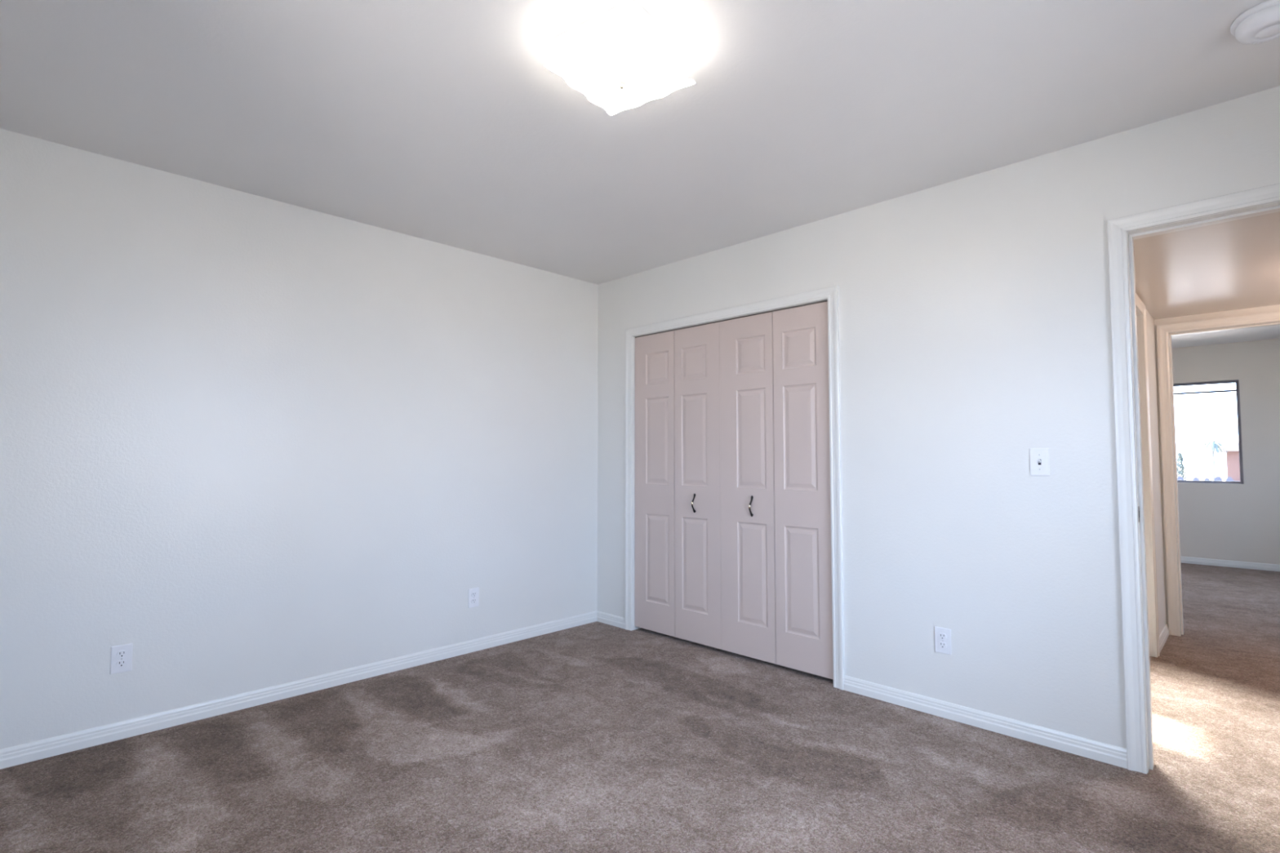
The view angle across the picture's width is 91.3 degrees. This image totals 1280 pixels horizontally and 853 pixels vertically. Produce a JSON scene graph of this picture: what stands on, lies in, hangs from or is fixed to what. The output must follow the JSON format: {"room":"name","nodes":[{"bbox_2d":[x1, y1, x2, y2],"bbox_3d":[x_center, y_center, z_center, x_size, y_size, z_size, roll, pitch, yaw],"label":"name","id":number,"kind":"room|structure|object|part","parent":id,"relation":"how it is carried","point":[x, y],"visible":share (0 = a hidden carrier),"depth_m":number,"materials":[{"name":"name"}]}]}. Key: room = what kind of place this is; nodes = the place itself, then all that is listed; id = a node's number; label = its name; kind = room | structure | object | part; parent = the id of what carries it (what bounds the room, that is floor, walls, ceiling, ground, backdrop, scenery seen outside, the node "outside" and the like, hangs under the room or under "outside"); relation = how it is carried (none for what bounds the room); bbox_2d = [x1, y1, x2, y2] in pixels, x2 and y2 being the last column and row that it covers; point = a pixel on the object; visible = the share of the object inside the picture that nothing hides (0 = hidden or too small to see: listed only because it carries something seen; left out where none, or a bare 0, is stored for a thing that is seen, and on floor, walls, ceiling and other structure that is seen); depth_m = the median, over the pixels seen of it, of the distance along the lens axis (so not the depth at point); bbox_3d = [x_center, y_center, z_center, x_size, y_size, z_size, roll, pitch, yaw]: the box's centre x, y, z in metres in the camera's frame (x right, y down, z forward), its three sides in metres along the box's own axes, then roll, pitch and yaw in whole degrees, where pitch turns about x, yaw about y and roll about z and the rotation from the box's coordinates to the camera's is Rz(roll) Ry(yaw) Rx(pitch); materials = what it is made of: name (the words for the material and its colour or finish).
{"room":"empty bedroom","nodes":[
{"label":"empty bedroom","id":0,"kind":"room"},
{"bbox_2d":[0,128,598,749],"bbox_3d":[-1.503,0.119,3.420,0.120,2.440,3.520,-3,-4,45],"label":"wall","id":1,"kind":"structure","parent":0,"point":[248,442],"depth_m":2.98,"materials":[{"name":"paint"}]},
{"bbox_2d":[110,643,133,674],"bbox_3d":[-2.167,0.971,2.614,0.010,0.114,0.070,-3,-4,45],"label":"wall outlet","id":2,"kind":"object","parent":1,"relation":"attached to","point":[122,655],"visible":1,"depth_m":2.61,"materials":[{"name":"white plastic"}]},
{"bbox_2d":[115,659,126,667],"bbox_3d":[-2.165,0.991,2.611,0.004,0.029,0.034,-3,-4,45],"label":"receptacle","id":3,"kind":"object","parent":2,"relation":"attached to","point":[119,663],"depth_m":2.61,"materials":[{"name":"white plastic"}]},
{"bbox_2d":[116,650,127,657],"bbox_3d":[-2.165,0.952,2.613,0.004,0.029,0.034,-3,-4,45],"label":"receptacle","id":4,"kind":"object","parent":2,"relation":"attached to","point":[120,654],"depth_m":2.61,"materials":[{"name":"white plastic"}]},
{"bbox_2d":[0,610,597,769],"bbox_3d":[-1.498,1.298,3.272,0.013,0.070,3.400,-3,-4,45],"label":"baseboard","id":5,"kind":"structure","parent":1,"relation":"attached to","point":[16,755],"depth_m":2.94,"materials":[{"name":"paint"}]},
{"bbox_2d":[468,587,479,608],"bbox_3d":[-1.006,1.037,3.786,0.010,0.114,0.070,-3,-4,45],"label":"wall outlet","id":6,"kind":"object","parent":1,"relation":"attached to","point":[473,593],"visible":1,"depth_m":3.78,"materials":[{"name":"white plastic"}]},
{"bbox_2d":[471,598,476,604],"bbox_3d":[-1.004,1.056,3.784,0.004,0.029,0.034,-3,-4,45],"label":"receptacle","id":7,"kind":"object","parent":6,"relation":"attached to","point":[473,601],"depth_m":3.78,"materials":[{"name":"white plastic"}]},
{"bbox_2d":[471,591,476,597],"bbox_3d":[-1.004,1.017,3.785,0.004,0.029,0.034,-3,-4,45],"label":"receptacle","id":8,"kind":"object","parent":6,"relation":"attached to","point":[473,593],"depth_m":3.79,"materials":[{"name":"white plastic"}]},
{"bbox_2d":[0,0,1279,284],"bbox_3d":[-0.045,-1.234,1.958,4.340,0.120,3.640,-3,-4,45],"label":"ceiling","id":9,"kind":"structure","parent":0,"point":[443,122],"depth_m":2.21,"materials":[{"name":"paint"}]},
{"bbox_2d":[544,0,695,115],"bbox_3d":[-0.056,-1.106,1.923,0.332,0.140,0.332,-2,-3,34],"label":"ceiling light","id":10,"kind":"object","parent":9,"relation":"attached to","point":[620,57],"visible":1,"depth_m":1.85,"materials":[{"name":"white glass"}]},
{"bbox_2d":[1230,0,1279,44],"bbox_3d":[1.803,-1.154,1.789,0.164,0.057,0.164,-3,-4,45],"label":"smoke detector","id":11,"kind":"object","parent":9,"relation":"attached to","point":[1260,23],"visible":1,"depth_m":1.78,"materials":[{"name":"white plastic"}]},
{"bbox_2d":[0,563,1279,852],"bbox_3d":[2.625,1.347,3.553,5.720,0.001,9.840,-3,-4,45],"label":"floor","id":12,"kind":"structure","parent":0,"point":[594,737],"depth_m":2.35,"materials":[{"name":"brown carpet"}]},
{"bbox_2d":[596,85,1279,769],"bbox_3d":[1.192,0.105,3.146,4.100,2.440,0.120,-3,-4,45],"label":"wall","id":13,"kind":"structure","parent":0,"point":[975,316],"depth_m":2.75,"materials":[{"name":"paint"}]},
{"bbox_2d":[596,611,624,629],"bbox_3d":[-0.200,1.352,4.369,0.290,0.070,0.013,-3,-4,45],"label":"baseboard","id":14,"kind":"structure","parent":13,"relation":"attached to","point":[605,618],"depth_m":4.37,"materials":[{"name":"paint"}]},
{"bbox_2d":[635,321,721,649],"bbox_3d":[0.224,0.357,4.031,0.731,1.971,0.067,-3,-4,45],"label":"bifold door","id":15,"kind":"structure","parent":13,"relation":"in","point":[677,469],"depth_m":4.01,"materials":[{"name":"paint"}]},
{"bbox_3d":[0.104,0.364,4.173,0.360,1.971,0.032,-3,-4,45],"label":"door","id":16,"kind":"part","parent":15,"relation":"part of","materials":[{"name":"paint"}]},
{"bbox_3d":[0.332,0.478,3.897,0.016,0.121,0.035,-3,-4,45],"label":"handle","id":17,"kind":"part","parent":15,"relation":"part of","materials":[{"name":"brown metal"}]},
{"bbox_3d":[0.365,0.352,3.915,0.368,1.971,0.032,-3,-4,45],"label":"door","id":18,"kind":"part","parent":15,"relation":"part of","materials":[{"name":"paint"}]},
{"bbox_2d":[635,300,827,337],"bbox_3d":[0.496,-0.643,3.837,1.464,0.004,0.028,-3,-4,45],"label":"trim","id":19,"kind":"structure","parent":13,"relation":"attached to","point":[825,300],"depth_m":3.73,"materials":[{"name":"silver metal"}]},
{"bbox_2d":[624,284,844,690],"bbox_3d":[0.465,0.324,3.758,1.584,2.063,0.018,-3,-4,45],"label":"trim","id":20,"kind":"structure","parent":13,"relation":"attached to","point":[831,293],"depth_m":3.27,"materials":[{"name":"paint"}]},
{"bbox_2d":[719,301,833,679],"bbox_3d":[0.743,0.332,3.518,0.726,1.971,0.067,-3,-4,45],"label":"bifold door","id":21,"kind":"structure","parent":13,"relation":"in","point":[776,557],"depth_m":3.50,"materials":[{"name":"paint"}]},
{"bbox_3d":[0.630,0.339,3.654,0.373,1.971,0.032,-3,-4,45],"label":"door","id":22,"kind":"part","parent":21,"relation":"part of","materials":[{"name":"paint"}]},
{"bbox_3d":[0.637,0.459,3.597,0.016,0.121,0.035,-3,-4,45],"label":"handle","id":23,"kind":"part","parent":21,"relation":"part of","materials":[{"name":"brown metal"}]},
{"bbox_3d":[0.889,0.326,3.398,0.350,1.971,0.032,-3,-4,45],"label":"door","id":24,"kind":"part","parent":21,"relation":"part of","materials":[{"name":"paint"}]},
{"bbox_2d":[934,626,951,654],"bbox_3d":[1.372,0.971,2.834,0.070,0.114,0.010,-3,-4,45],"label":"wall outlet","id":25,"kind":"object","parent":13,"relation":"attached to","point":[942,636],"visible":1,"depth_m":2.83,"materials":[{"name":"white plastic"}]},
{"bbox_2d":[938,641,946,648],"bbox_3d":[1.371,0.991,2.831,0.034,0.029,0.004,-3,-4,45],"label":"receptacle","id":26,"kind":"object","parent":25,"relation":"attached to","point":[942,645],"depth_m":2.83,"materials":[{"name":"white plastic"}]},
{"bbox_2d":[938,632,946,639],"bbox_3d":[1.371,0.952,2.833,0.034,0.029,0.004,-3,-4,45],"label":"receptacle","id":27,"kind":"object","parent":25,"relation":"attached to","point":[942,636],"depth_m":2.83,"materials":[{"name":"white plastic"}]},
{"bbox_2d":[843,675,1127,768],"bbox_3d":[1.434,1.273,2.756,1.136,0.070,0.013,-3,-4,45],"label":"baseboard","id":28,"kind":"structure","parent":13,"relation":"attached to","point":[1099,751],"depth_m":2.67,"materials":[{"name":"paint"}]},
{"bbox_2d":[1029,448,1049,475],"bbox_3d":[1.654,0.147,2.590,0.070,0.114,0.016,-3,-4,45],"label":"light switch","id":29,"kind":"object","parent":13,"relation":"attached to","point":[1039,457],"visible":1,"depth_m":2.59,"materials":[{"name":"white plastic"}]},
{"bbox_2d":[1106,182,1279,773],"bbox_3d":[2.154,0.225,2.091,0.894,2.099,0.018,-3,-4,45],"label":"trim","id":30,"kind":"structure","parent":13,"relation":"attached to","point":[1117,228],"depth_m":2.37,"materials":[{"name":"paint"}]},
{"bbox_2d":[1126,201,1279,773],"bbox_3d":[2.202,0.255,2.139,0.780,2.042,0.120,-3,-4,45],"label":"trim","id":31,"kind":"structure","parent":13,"relation":"attached to","point":[1272,207],"depth_m":2.38,"materials":[{"name":"paint"}]},
{"bbox_2d":[1133,211,1278,239],"bbox_3d":[2.251,0.229,2.189,0.894,2.099,0.018,-3,-4,45],"label":"trim","id":32,"kind":"structure","parent":13,"relation":"attached to","point":[1277,211],"depth_m":2.35,"materials":[{"name":"paint"}]},
{"bbox_2d":[1140,309,1166,635],"bbox_3d":[2.637,0.286,3.418,0.120,2.105,2.310,-3,-4,45],"label":"wall","id":33,"kind":"structure","parent":0,"point":[1149,320],"depth_m":4.04,"materials":[{"name":"paint"}]},
{"bbox_2d":[1136,308,1155,657],"bbox_3d":[2.446,0.314,3.223,0.120,2.030,1.507,-3,-4,45],"label":"trim","id":34,"kind":"structure","parent":33,"relation":"attached to","point":[1144,468],"depth_m":3.72,"materials":[{"name":"paint"}]},
{"bbox_2d":[1135,293,1159,657],"bbox_3d":[2.495,0.284,3.176,0.018,2.087,1.621,-3,-4,45],"label":"trim","id":35,"kind":"structure","parent":33,"relation":"attached to","point":[1141,308],"depth_m":3.72,"materials":[{"name":"paint"}]},
{"bbox_2d":[1159,623,1168,652],"bbox_3d":[3.280,1.330,3.923,0.013,0.070,0.616,-3,-4,45],"label":"baseboard","id":36,"kind":"structure","parent":33,"relation":"attached to","point":[1164,634],"depth_m":3.93,"materials":[{"name":"paint"}]},
{"bbox_2d":[1133,211,1279,319],"bbox_3d":[2.544,-0.820,3.563,5.740,0.120,2.310,-3,-4,45],"label":"ceiling","id":37,"kind":"structure","parent":0,"point":[1233,264],"depth_m":3.09,"materials":[{"name":"paint"}]},
{"bbox_2d":[1154,304,1279,625],"bbox_3d":[3.398,0.333,4.372,5.500,2.105,0.120,-3,-4,45],"label":"wall","id":38,"kind":"structure","parent":0,"point":[1271,308],"depth_m":4.15,"materials":[{"name":"paint"}]},
{"bbox_2d":[1155,311,1279,636],"bbox_3d":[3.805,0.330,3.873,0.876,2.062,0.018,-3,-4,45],"label":"trim","id":39,"kind":"structure","parent":38,"relation":"attached to","point":[1162,331],"depth_m":4.14,"materials":[{"name":"paint"}]},
{"bbox_2d":[1171,324,1279,348],"bbox_3d":[5.193,-1.030,5.316,3.820,0.120,3.890,-3,-4,45],"label":"ceiling","id":40,"kind":"structure","parent":0,"point":[1267,332],"depth_m":6.39,"materials":[{"name":"paint"}]},
{"bbox_2d":[1172,337,1279,564],"bbox_3d":[6.518,0.294,6.593,3.820,2.400,0.120,-3,-4,45],"label":"wall","id":41,"kind":"structure","parent":0,"point":[1241,522],"depth_m":6.63,"materials":[{"name":"paint"}]},
{"bbox_2d":[1173,379,1237,395],"bbox_3d":[5.882,-0.413,7.215,1.470,0.123,0.036,-3,-4,45],"label":"window blind","id":42,"kind":"object","parent":41,"relation":"attached to","point":[1234,380],"visible":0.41,"depth_m":6.87,"materials":[{"name":"plastic"}]},
{"bbox_3d":[5.882,-0.459,7.218,1.470,0.030,0.036,-3,-4,45],"label":"head rail","id":43,"kind":"part","parent":42,"relation":"part of","materials":[{"name":"plastic"}]},
{"bbox_3d":[5.882,-0.361,7.213,1.460,0.020,0.028,-3,-4,45],"label":"rail","id":44,"kind":"part","parent":42,"relation":"part of","materials":[{"name":"plastic"}]},
{"bbox_2d":[1176,380,1244,484],"bbox_3d":[5.924,0.083,7.234,1.490,1.115,0.040,-3,-4,45],"label":"window","id":45,"kind":"structure","parent":41,"relation":"attached to","point":[1239,431],"depth_m":6.72,"materials":[{"name":"metal"}]},
{"bbox_2d":[1180,555,1279,571],"bbox_3d":[6.472,1.455,6.489,3.554,0.070,0.013,-3,-4,45],"label":"baseboard","id":46,"kind":"structure","parent":41,"relation":"attached to","point":[1246,565],"depth_m":6.66,"materials":[{"name":"paint"}]},
{"label":"outside","id":47,"kind":"structure","parent":0,"visible":0},
{"bbox_2d":[1177,467,1226,480],"bbox_3d":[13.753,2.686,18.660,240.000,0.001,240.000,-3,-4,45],"label":"ground","id":48,"kind":"structure","parent":47,"point":[1202,473],"depth_m":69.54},
{"bbox_2d":[1176,452,1186,479],"bbox_3d":[18.335,1.835,21.205,0.297,1.948,0.292,-1,-3,19],"label":"cypress shrub","id":49,"kind":"object","parent":48,"relation":"on","point":[1182,472],"visible":0.41,"depth_m":21.19,"materials":[{"name":"green plant"}]},
{"bbox_2d":[1177,475,1233,480],"bbox_3d":[9.643,1.613,11.559,12.200,1.450,0.060,-3,-4,45],"label":"picket fence","id":50,"kind":"object","parent":48,"relation":"on","point":[1217,477],"visible":0.04,"depth_m":11.04,"materials":[{"name":"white wood"}]},
{"bbox_2d":[1198,440,1227,480],"bbox_3d":[32.416,2.150,35.408,1.186,2.712,1.516,-1,-3,15],"label":"palm tree","id":51,"kind":"object","parent":48,"relation":"on","point":[1214,446],"visible":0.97,"depth_m":35.34,"materials":[{"name":"green plant"}]},
{"bbox_3d":[32.459,1.243,35.451,1.246,0.898,1.566,-3,-4,45],"label":"crown","id":52,"kind":"part","parent":51,"relation":"part of","materials":[{"name":"green plant"}]},
{"bbox_2d":[1214,442,1239,481],"bbox_3d":[50.094,1.890,45.378,12.200,4.200,10.200,-3,-4,45],"label":"house","id":53,"kind":"structure","parent":48,"relation":"on","point":[1233,454],"depth_m":45.70,"materials":[{"name":"paint"}]}
]}

